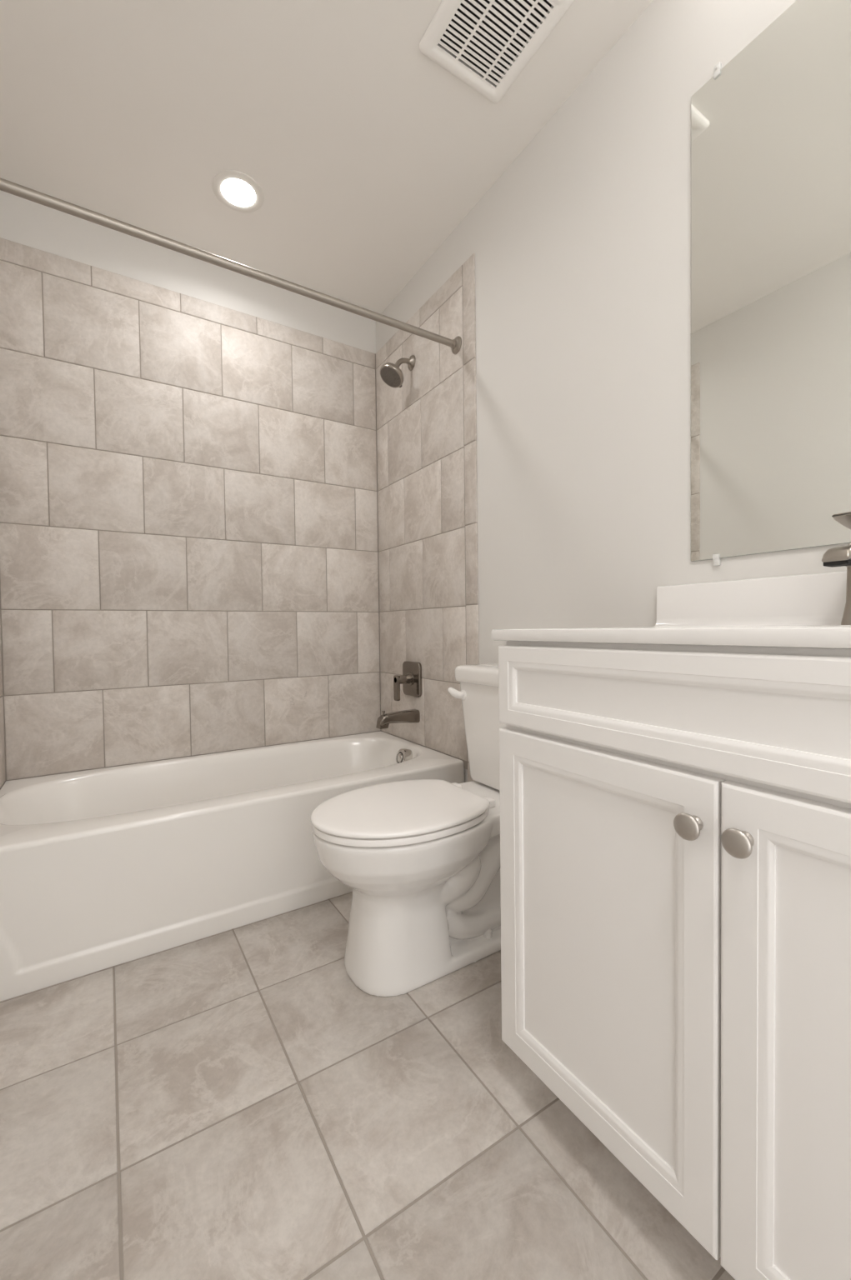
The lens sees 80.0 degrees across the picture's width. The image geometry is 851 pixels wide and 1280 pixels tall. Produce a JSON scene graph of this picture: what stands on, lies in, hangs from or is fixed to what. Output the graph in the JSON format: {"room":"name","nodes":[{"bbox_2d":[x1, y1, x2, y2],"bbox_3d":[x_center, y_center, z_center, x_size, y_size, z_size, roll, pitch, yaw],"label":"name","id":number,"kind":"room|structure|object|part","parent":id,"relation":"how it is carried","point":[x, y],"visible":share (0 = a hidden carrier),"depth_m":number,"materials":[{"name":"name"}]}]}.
{"room":"bathroom","nodes":[
{"label":"bathroom","id":0,"kind":"room"},
{"bbox_2d":[0,622,5,789],"bbox_3d":[-0.761,-0.328,0.513,0.108,2.435,2.908,-2,2,-32],"label":"wall","id":1,"kind":"structure","parent":0,"point":[2,778],"depth_m":1.75,"materials":[{"name":"white paint"}]},
{"bbox_2d":[0,177,461,354],"bbox_3d":[-0.504,-1.118,1.558,1.479,0.062,0.062,-2,2,-32],"label":"shower curtain rod","id":2,"kind":"object","parent":1,"relation":"attached to","point":[13,188],"visible":1,"depth_m":1.47,"materials":[{"name":"silver metal"}]},
{"bbox_2d":[0,190,380,782],"bbox_3d":[-0.891,-0.367,2.205,1.696,2.435,0.108,-2,2,-32],"label":"wall","id":3,"kind":"structure","parent":0,"point":[189,516],"depth_m":2.05,"materials":[{"name":"beige tile"}]},
{"bbox_2d":[0,0,652,314],"bbox_3d":[-0.132,-1.614,0.949,1.696,0.100,3.008,-2,2,-32],"label":"ceiling","id":4,"kind":"structure","parent":0,"point":[365,153],"depth_m":1.53,"materials":[{"name":"white paint"}]},
{"bbox_2d":[211,170,264,212],"bbox_3d":[-0.658,-1.573,1.786,0.172,0.009,0.172,-2,2,-32],"label":"recessed light","id":5,"kind":"object","parent":4,"relation":"in","point":[237,191],"visible":1,"depth_m":1.77,"materials":[{"name":"white"}]},
{"bbox_2d":[419,0,574,103],"bbox_3d":[0.174,-1.569,1.292,0.273,0.014,0.300,-2,2,-32],"label":"exhaust fan","id":6,"kind":"object","parent":4,"relation":"attached to","point":[485,44],"visible":1,"depth_m":1.32,"materials":[{"name":"white plastic"}]},
{"bbox_2d":[0,891,734,1279],"bbox_3d":[-0.101,0.920,1.010,1.696,0.100,3.008,-2,2,-32],"label":"floor","id":7,"kind":"structure","parent":0,"point":[230,1104],"depth_m":0.89,"materials":[{"name":"beige tile"}]},
{"bbox_2d":[0,730,464,1001],"bbox_3d":[-0.659,0.670,1.882,1.478,0.371,0.714,-2,2,-32],"label":"bathtub","id":8,"kind":"object","parent":7,"relation":"on","point":[101,868],"visible":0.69,"depth_m":1.50,"materials":[{"name":"white ceramic"}]},
{"bbox_2d":[310,663,506,997],"bbox_3d":[0.046,0.474,1.432,0.748,0.768,0.400,-2,2,-32],"label":"toilet","id":9,"kind":"object","parent":7,"relation":"on","point":[419,858],"visible":0.82,"depth_m":1.28,"materials":[{"name":"porcelain"},{"name":"plastic"}]},
{"bbox_3d":[-0.077,0.462,1.354,0.451,0.027,0.372,-2,2,-32],"label":"seat","id":10,"kind":"part","parent":9,"relation":"part of","materials":[{"name":"white plastic"}]},
{"bbox_3d":[-0.077,0.442,1.354,0.458,0.012,0.376,-2,2,-32],"label":"lid","id":11,"kind":"part","parent":9,"relation":"part of","materials":[{"name":"white plastic"}]},
{"bbox_3d":[0.045,0.662,1.434,0.732,0.391,0.372,-2,2,-32],"label":"bowl","id":12,"kind":"part","parent":9,"relation":"part of","materials":[{"name":"white ceramic"}]},
{"bbox_3d":[0.102,0.176,1.655,0.041,0.042,0.058,-2,2,-32],"label":"flush lever","id":13,"kind":"part","parent":9,"relation":"part of","materials":[{"name":"white"}]},
{"bbox_3d":[0.275,0.110,1.571,0.195,0.054,0.400,-2,2,-32],"label":"tank lid","id":14,"kind":"part","parent":9,"relation":"part of","materials":[{"name":"white ceramic"}]},
{"bbox_3d":[0.279,0.296,1.576,0.176,0.318,0.372,-2,2,-32],"label":"tank","id":15,"kind":"part","parent":9,"relation":"part of","materials":[{"name":"white ceramic"}]},
{"bbox_2d":[498,640,850,1279],"bbox_3d":[0.583,0.434,0.767,0.572,0.865,0.828,-2,2,-32],"label":"vanity cabinet","id":16,"kind":"object","parent":7,"relation":"on","point":[675,820],"visible":0.99,"depth_m":0.65,"materials":[{"name":"white paint"}]},
{"bbox_3d":[0.261,0.477,0.811,0.019,0.610,0.411,-2,2,-32],"label":"door","id":17,"kind":"part","parent":16,"relation":"part of","materials":[{"name":"white paint"}]},
{"bbox_2d":[491,570,850,649],"bbox_3d":[0.588,-0.005,0.763,0.548,0.232,0.856,-2,2,-32],"label":"countertop","id":18,"kind":"structure","parent":16,"relation":"on","point":[805,610],"depth_m":0.97,"materials":[{"name":"white stone"}]},
{"bbox_2d":[821,511,850,624],"bbox_3d":[0.710,-0.116,0.841,0.151,0.181,0.050,-2,2,-32],"label":"faucet","id":19,"kind":"object","parent":18,"relation":"on","point":[840,556],"visible":1,"depth_m":0.82,"materials":[{"name":"silver metal"}]},
{"bbox_3d":[0.695,-0.137,0.831,0.116,0.035,0.037,-2,2,-32],"label":"spout","id":20,"kind":"part","parent":19,"relation":"part of","materials":[{"name":"silver metal"}]},
{"bbox_3d":[0.724,-0.186,0.849,0.115,0.042,0.035,-2,2,-32],"label":"lever","id":21,"kind":"part","parent":19,"relation":"part of","materials":[{"name":"silver metal"}]},
{"bbox_3d":[0.367,0.090,0.625,0.019,0.148,0.828,-2,2,-32],"label":"drawer","id":22,"kind":"part","parent":16,"relation":"part of","materials":[{"name":"white paint"}]},
{"bbox_3d":[0.387,0.391,0.643,0.018,0.768,0.821,-2,2,-32],"label":"frame","id":23,"kind":"part","parent":16,"relation":"part of","materials":[{"name":"white paint"}]},
{"bbox_3d":[0.334,0.234,0.641,0.026,0.034,0.034,-2,2,-32],"label":"knob","id":24,"kind":"part","parent":16,"relation":"part of","materials":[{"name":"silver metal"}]},
{"bbox_3d":[0.366,0.235,0.591,0.026,0.034,0.034,-2,2,-32],"label":"knob","id":25,"kind":"part","parent":16,"relation":"part of","materials":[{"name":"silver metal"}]},
{"bbox_3d":[0.483,0.483,0.459,0.019,0.610,0.413,-2,2,-32],"label":"door","id":26,"kind":"part","parent":16,"relation":"part of","materials":[{"name":"white paint"}]},
{"bbox_2d":[375,0,850,782],"bbox_3d":[0.581,-0.365,1.361,0.108,2.435,2.908,-2,2,-32],"label":"wall","id":27,"kind":"structure","parent":0,"point":[536,473],"depth_m":1.53,"materials":[{"name":"white paint"}]},
{"bbox_2d":[380,355,415,387],"bbox_3d":[-0.122,-1.177,2.195,0.153,0.151,0.110,-2,2,-32],"label":"shower","id":28,"kind":"object","parent":27,"relation":"attached to","point":[391,374],"visible":1,"depth_m":2.18,"materials":[{"name":"silver metal"}]},
{"bbox_3d":[-0.100,-1.201,2.212,0.089,0.066,0.022,-2,2,-32],"label":"arm","id":29,"kind":"part","parent":28,"relation":"part of","materials":[{"name":"silver metal"}]},
{"bbox_2d":[375,709,419,729],"bbox_3d":[-0.122,0.340,2.223,0.193,0.073,0.057,-2,2,-32],"label":"tub spout","id":30,"kind":"object","parent":27,"relation":"attached to","point":[383,721],"visible":1,"depth_m":2.20,"materials":[{"name":"silver metal"}]},
{"bbox_2d":[393,660,421,700],"bbox_3d":[-0.094,0.184,2.267,0.092,0.170,0.150,-2,2,-32],"label":"shower valve","id":31,"kind":"object","parent":27,"relation":"attached to","point":[411,678],"visible":1,"depth_m":2.25,"materials":[{"name":"silver metal"}]},
{"bbox_3d":[-0.108,0.212,2.259,0.058,0.114,0.039,-2,2,-32],"label":"lever handle","id":32,"kind":"part","parent":31,"relation":"part of","materials":[{"name":"silver metal"}]},
{"bbox_3d":[-0.062,0.175,2.288,0.014,0.154,0.150,-2,2,-32],"label":"wall plate","id":33,"kind":"part","parent":31,"relation":"part of","materials":[{"name":"silver metal"}]},
{"bbox_3d":[-0.042,-0.479,2.247,0.006,1.889,0.720,-2,2,-32],"label":"tile panel","id":34,"kind":"part","parent":27,"relation":"part of","materials":[{"name":"beige tile"}]},
{"bbox_2d":[654,570,846,626],"bbox_3d":[0.803,-0.077,0.898,0.037,0.101,0.856,-2,2,-32],"label":"backsplash","id":35,"kind":"structure","parent":27,"relation":"attached to","point":[815,598],"depth_m":1.06,"materials":[{"name":"white stone"}]},
{"bbox_2d":[690,0,850,565],"bbox_3d":[0.810,-0.716,0.887,0.010,1.104,0.708,-2,2,-32],"label":"mirror","id":36,"kind":"object","parent":27,"relation":"attached to","point":[771,127],"visible":1,"depth_m":1.04,"materials":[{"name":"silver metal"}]}
]}

